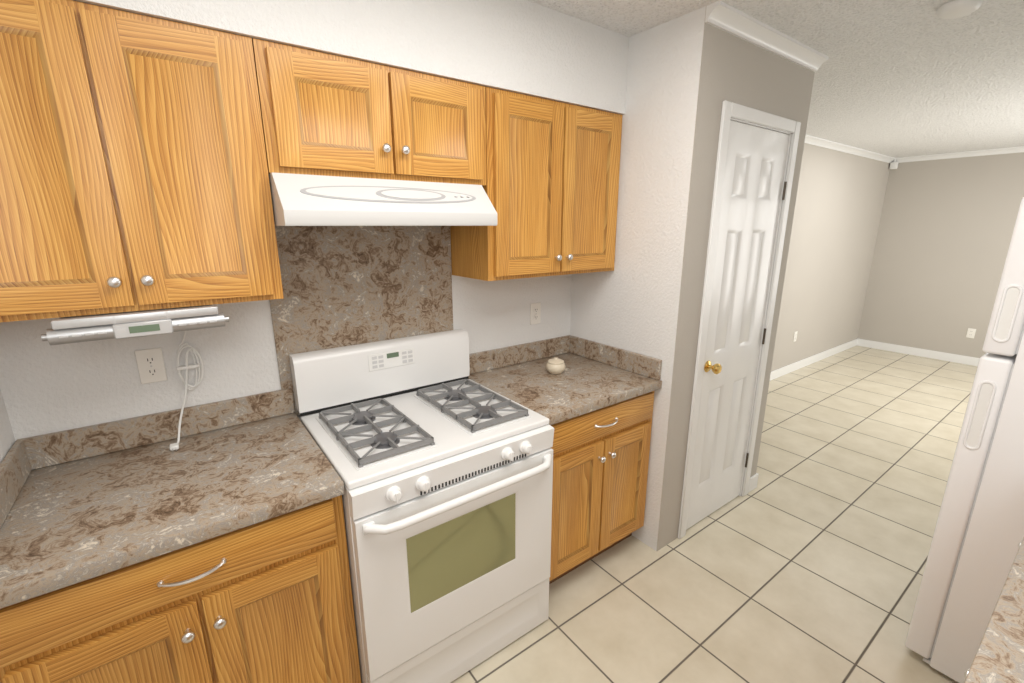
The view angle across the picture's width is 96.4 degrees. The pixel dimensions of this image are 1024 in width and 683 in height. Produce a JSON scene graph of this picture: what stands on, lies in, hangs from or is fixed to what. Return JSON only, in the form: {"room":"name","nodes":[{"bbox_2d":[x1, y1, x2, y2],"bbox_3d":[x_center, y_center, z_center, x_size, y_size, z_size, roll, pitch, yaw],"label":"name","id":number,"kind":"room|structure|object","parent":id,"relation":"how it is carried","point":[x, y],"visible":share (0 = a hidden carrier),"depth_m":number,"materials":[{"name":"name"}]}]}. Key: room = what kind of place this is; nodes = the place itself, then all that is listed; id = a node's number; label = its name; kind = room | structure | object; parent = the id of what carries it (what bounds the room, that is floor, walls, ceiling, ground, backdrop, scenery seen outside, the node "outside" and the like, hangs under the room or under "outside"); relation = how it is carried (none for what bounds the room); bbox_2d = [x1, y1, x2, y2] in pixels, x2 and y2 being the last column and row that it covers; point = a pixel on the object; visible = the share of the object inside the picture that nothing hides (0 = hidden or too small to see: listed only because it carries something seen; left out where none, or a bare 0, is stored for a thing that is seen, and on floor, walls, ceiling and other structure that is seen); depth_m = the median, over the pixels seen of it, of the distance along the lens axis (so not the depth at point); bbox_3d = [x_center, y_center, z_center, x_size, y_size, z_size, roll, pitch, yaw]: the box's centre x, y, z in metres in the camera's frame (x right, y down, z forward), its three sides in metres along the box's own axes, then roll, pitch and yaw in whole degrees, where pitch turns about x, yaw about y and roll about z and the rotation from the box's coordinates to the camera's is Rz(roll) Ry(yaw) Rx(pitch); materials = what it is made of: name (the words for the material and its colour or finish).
{"room":"kitchen","nodes":[
{"label":"kitchen","id":0,"kind":"room"},
{"bbox_2d":[0,389,14,462],"bbox_3d":[-0.750,0.349,0.278,0.100,2.440,2.550,-10,18,-35],"label":"wall","id":1,"kind":"structure","parent":0,"point":[7,439],"depth_m":1.30,"materials":[{"name":"paint"}]},
{"bbox_2d":[0,236,571,440],"bbox_3d":[-0.234,-0.151,2.244,3.340,2.440,0.100,-10,18,-35],"label":"wall","id":2,"kind":"structure","parent":0,"point":[46,387],"depth_m":1.56,"materials":[{"name":"paint"}]},
{"bbox_2d":[0,0,283,321],"bbox_3d":[-1.073,-0.455,1.232,0.712,0.718,0.357,-10,18,-35],"label":"upper cabinet","id":3,"kind":"object","parent":2,"relation":"attached to","point":[134,175],"visible":1,"depth_m":1.14,"materials":[{"name":"brown wood"}]},
{"bbox_2d":[41,305,228,344],"bbox_3d":[-1.046,-0.067,1.302,0.393,0.064,0.237,-10,18,-35],"label":"under-cabinet radio","id":4,"kind":"object","parent":3,"relation":"attached to","point":[87,328],"visible":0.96,"depth_m":1.20,"materials":[{"name":"silver metal"}]},
{"bbox_2d":[169,331,203,450],"bbox_3d":[-1.086,0.116,1.504,0.129,0.456,0.134,-10,18,-35],"label":"power cord","id":5,"kind":"object","parent":4,"relation":"hanging from","point":[199,372],"visible":0.96,"depth_m":1.55,"materials":[{"name":"white plastic"}]},
{"bbox_2d":[134,347,167,383],"bbox_3d":[-1.187,0.080,1.506,0.070,0.114,0.009,-10,18,-35],"label":"electrical outlet","id":6,"kind":"object","parent":2,"relation":"attached to","point":[151,366],"visible":1,"depth_m":1.50,"materials":[{"name":"white plastic"}]},
{"bbox_2d":[269,226,453,416],"bbox_3d":[-0.583,-0.131,1.913,0.758,0.836,0.006,-10,18,-35],"label":"backsplash","id":7,"kind":"structure","parent":2,"relation":"attached to","point":[342,286],"depth_m":1.85,"materials":[{"name":"stone"}]},
{"bbox_2d":[252,38,485,185],"bbox_3d":[-0.479,-0.743,1.612,0.759,0.348,0.357,-10,18,-35],"label":"upper cabinet","id":8,"kind":"object","parent":2,"relation":"attached to","point":[324,114],"visible":1,"depth_m":1.45,"materials":[{"name":"brown wood"}]},
{"bbox_2d":[268,173,496,225],"bbox_3d":[-0.469,-0.490,1.631,0.719,0.149,0.426,-10,18,-35],"label":"range hood","id":9,"kind":"object","parent":8,"relation":"attached to","point":[307,200],"visible":1,"depth_m":1.44,"materials":[{"name":"white metal"}]},
{"bbox_2d":[530,302,540,324],"bbox_3d":[0.127,-0.149,2.449,0.070,0.114,0.009,-10,18,-35],"label":"electrical outlet","id":10,"kind":"object","parent":2,"relation":"attached to","point":[535,313],"visible":1,"depth_m":2.44,"materials":[{"name":"white plastic"}]},
{"bbox_2d":[450,87,622,280],"bbox_3d":[0.135,-0.675,2.096,0.760,0.718,0.357,-10,18,-35],"label":"upper cabinet","id":11,"kind":"object","parent":2,"relation":"attached to","point":[551,188],"visible":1,"depth_m":1.94,"materials":[{"name":"brown wood"}]},
{"bbox_2d":[73,0,628,114],"bbox_3d":[-0.472,-1.073,1.560,2.240,0.314,0.318,-10,18,-35],"label":"soffit","id":12,"kind":"structure","parent":0,"point":[527,47],"depth_m":1.57,"materials":[{"name":"paint"}]},
{"bbox_2d":[570,6,705,550],"bbox_3d":[0.579,-0.178,2.351,0.100,2.440,0.688,-10,18,-35],"label":"wall","id":13,"kind":"structure","parent":0,"point":[630,302],"depth_m":2.10,"materials":[{"name":"paint"}]},
{"bbox_2d":[451,346,976,682],"bbox_3d":[2.400,0.929,3.051,8.190,0.050,2.900,-10,18,-35],"label":"floor","id":14,"kind":"structure","parent":0,"point":[805,560],"depth_m":2.25,"materials":[{"name":"tile"}]},
{"bbox_2d":[0,495,360,682],"bbox_3d":[-0.968,0.859,1.454,0.751,0.872,0.655,-10,18,-35],"label":"base cabinet","id":15,"kind":"object","parent":14,"relation":"on","point":[269,600],"visible":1,"depth_m":1.19,"materials":[{"name":"brown wood"}]},
{"bbox_2d":[0,388,344,608],"bbox_3d":[-0.973,0.365,1.336,0.751,0.140,0.638,-10,18,-35],"label":"countertop","id":16,"kind":"structure","parent":15,"relation":"on","point":[80,504],"depth_m":1.28,"materials":[{"name":"stone"}]},
{"bbox_2d":[289,329,553,682],"bbox_3d":[-0.327,0.624,1.817,0.758,1.148,0.737,-10,18,-35],"label":"gas range","id":17,"kind":"object","parent":14,"relation":"on","point":[447,501],"visible":1,"depth_m":1.62,"materials":[{"name":"white metal"}]},
{"bbox_2d":[549,391,654,583],"bbox_3d":[0.239,0.639,2.319,0.719,0.872,0.655,-10,18,-35],"label":"base cabinet","id":18,"kind":"object","parent":14,"relation":"on","point":[600,468],"visible":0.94,"depth_m":2.06,"materials":[{"name":"brown wood"}]},
{"bbox_2d":[466,335,661,424],"bbox_3d":[0.234,0.145,2.200,0.719,0.140,0.638,-10,18,-35],"label":"countertop","id":19,"kind":"structure","parent":18,"relation":"on","point":[593,376],"depth_m":2.21,"materials":[{"name":"stone"}]},
{"bbox_2d":[546,357,565,373],"bbox_3d":[0.217,0.117,2.271,0.098,0.078,0.098,-10,18,-35],"label":"ceramic jar","id":20,"kind":"object","parent":19,"relation":"on","point":[555,365],"visible":1,"depth_m":2.24,"materials":[{"name":"beige ceramic"}]},
{"bbox_2d":[905,197,1023,682],"bbox_3d":[2.051,0.412,1.475,0.754,1.728,0.803,-10,18,-35],"label":"refrigerator","id":21,"kind":"object","parent":14,"relation":"on","point":[978,536],"visible":1,"depth_m":1.53,"materials":[{"name":"white metal"}]},
{"bbox_2d":[657,11,814,550],"bbox_3d":[1.117,-0.185,2.380,1.000,2.440,0.100,-10,18,-35],"label":"wall","id":22,"kind":"structure","parent":0,"point":[734,69],"depth_m":2.10,"materials":[{"name":"grey paint"}]},
{"bbox_2d":[686,120,788,529],"bbox_3d":[1.184,-0.004,2.399,0.601,2.063,0.101,-10,18,-35],"label":"pantry door","id":23,"kind":"structure","parent":22,"relation":"in","point":[753,179],"depth_m":2.38,"materials":[{"name":"white paint"}]},
{"bbox_2d":[678,100,800,538],"bbox_3d":[1.150,-0.041,2.431,0.720,2.135,0.116,-10,18,-35],"label":"door frame","id":24,"kind":"structure","parent":22,"relation":"attached to","point":[736,111],"depth_m":2.30,"materials":[{"name":"white paint"}]},
{"bbox_2d":[749,473,758,489],"bbox_3d":[1.284,0.796,3.268,0.023,0.100,0.923,-10,18,-35],"label":"baseboard","id":25,"kind":"structure","parent":22,"relation":"attached to","point":[753,482],"depth_m":2.88,"materials":[{"name":"white paint"}]},
{"bbox_2d":[705,1,828,72],"bbox_3d":[1.185,-1.329,2.041,1.055,0.055,0.055,-10,18,-35],"label":"crown molding","id":26,"kind":"structure","parent":22,"relation":"attached to","point":[725,17],"depth_m":1.95,"materials":[{"name":"white paint"}]},
{"bbox_2d":[528,0,1023,157],"bbox_3d":[2.400,-1.484,2.437,8.190,0.050,2.900,-10,18,-35],"label":"ceiling","id":27,"kind":"structure","parent":0,"point":[900,78],"depth_m":2.38,"materials":[{"name":"white paint"}]},
{"bbox_2d":[889,159,898,168],"bbox_3d":[4.800,-2.232,5.745,0.070,0.129,0.070,-10,18,-35],"label":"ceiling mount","id":28,"kind":"structure","parent":27,"relation":"attached to","point":[894,165],"depth_m":5.73,"materials":[{"name":"white plastic"}]},
{"bbox_2d":[937,0,982,18],"bbox_3d":[1.700,-1.263,1.742,0.128,0.034,0.128,-10,18,-35],"label":"smoke detector","id":29,"kind":"object","parent":27,"relation":"attached to","point":[955,9],"visible":1,"depth_m":1.72,"materials":[{"name":"white plastic"}]},
{"bbox_2d":[771,143,889,371],"bbox_3d":[2.911,-0.800,4.797,4.850,2.440,0.100,-10,18,-35],"label":"wall","id":30,"kind":"structure","parent":0,"point":[838,210],"depth_m":5.21,"materials":[{"name":"paint"}]},
{"bbox_2d":[793,331,797,341],"bbox_3d":[3.165,-0.054,5.110,0.070,0.114,0.009,-10,18,-35],"label":"electrical outlet","id":31,"kind":"object","parent":30,"relation":"attached to","point":[795,337],"visible":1,"depth_m":5.10,"materials":[{"name":"white plastic"}]},
{"bbox_2d":[770,338,858,380],"bbox_3d":[2.904,0.352,5.012,4.750,0.100,0.013,-10,18,-35],"label":"baseboard","id":32,"kind":"structure","parent":30,"relation":"attached to","point":[782,371],"depth_m":5.51,"materials":[{"name":"white paint"}]},
{"bbox_2d":[804,135,896,162],"bbox_3d":[2.917,-1.933,4.414,4.750,0.055,0.055,-10,18,-35],"label":"crown molding","id":33,"kind":"structure","parent":30,"relation":"attached to","point":[812,140],"depth_m":4.87,"materials":[{"name":"white paint"}]},
{"bbox_2d":[858,152,1023,357],"bbox_3d":[5.683,-0.861,5.035,0.100,2.440,2.800,-10,18,-35],"label":"wall","id":34,"kind":"structure","parent":0,"point":[945,232],"depth_m":5.55,"materials":[{"name":"paint"}]},
{"bbox_2d":[858,339,979,365],"bbox_3d":[5.616,0.275,5.318,0.013,0.100,2.670,-10,18,-35],"label":"baseboard","id":35,"kind":"structure","parent":34,"relation":"attached to","point":[943,356],"depth_m":5.84,"materials":[{"name":"white paint"}]},
{"bbox_2d":[897,146,1023,162],"bbox_3d":[5.608,-2.009,4.711,0.055,0.055,2.640,-10,18,-35],"label":"crown molding","id":36,"kind":"structure","parent":34,"relation":"attached to","point":[1012,149],"depth_m":5.26,"materials":[{"name":"white paint"}]},
{"bbox_2d":[966,328,975,337],"bbox_3d":[5.460,-0.098,5.444,0.009,0.114,0.070,-10,18,-35],"label":"electrical outlet","id":37,"kind":"object","parent":34,"relation":"attached to","point":[970,332],"visible":1,"depth_m":5.44,"materials":[{"name":"white plastic"}]},
{"bbox_2d":[964,537,1023,682],"bbox_3d":[0.809,1.020,0.532,2.500,1.014,0.623,-10,18,-35],"label":"countertop","id":38,"kind":"structure","parent":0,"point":[999,657],"depth_m":0.81,"materials":[{"name":"brown stone"}]}
]}

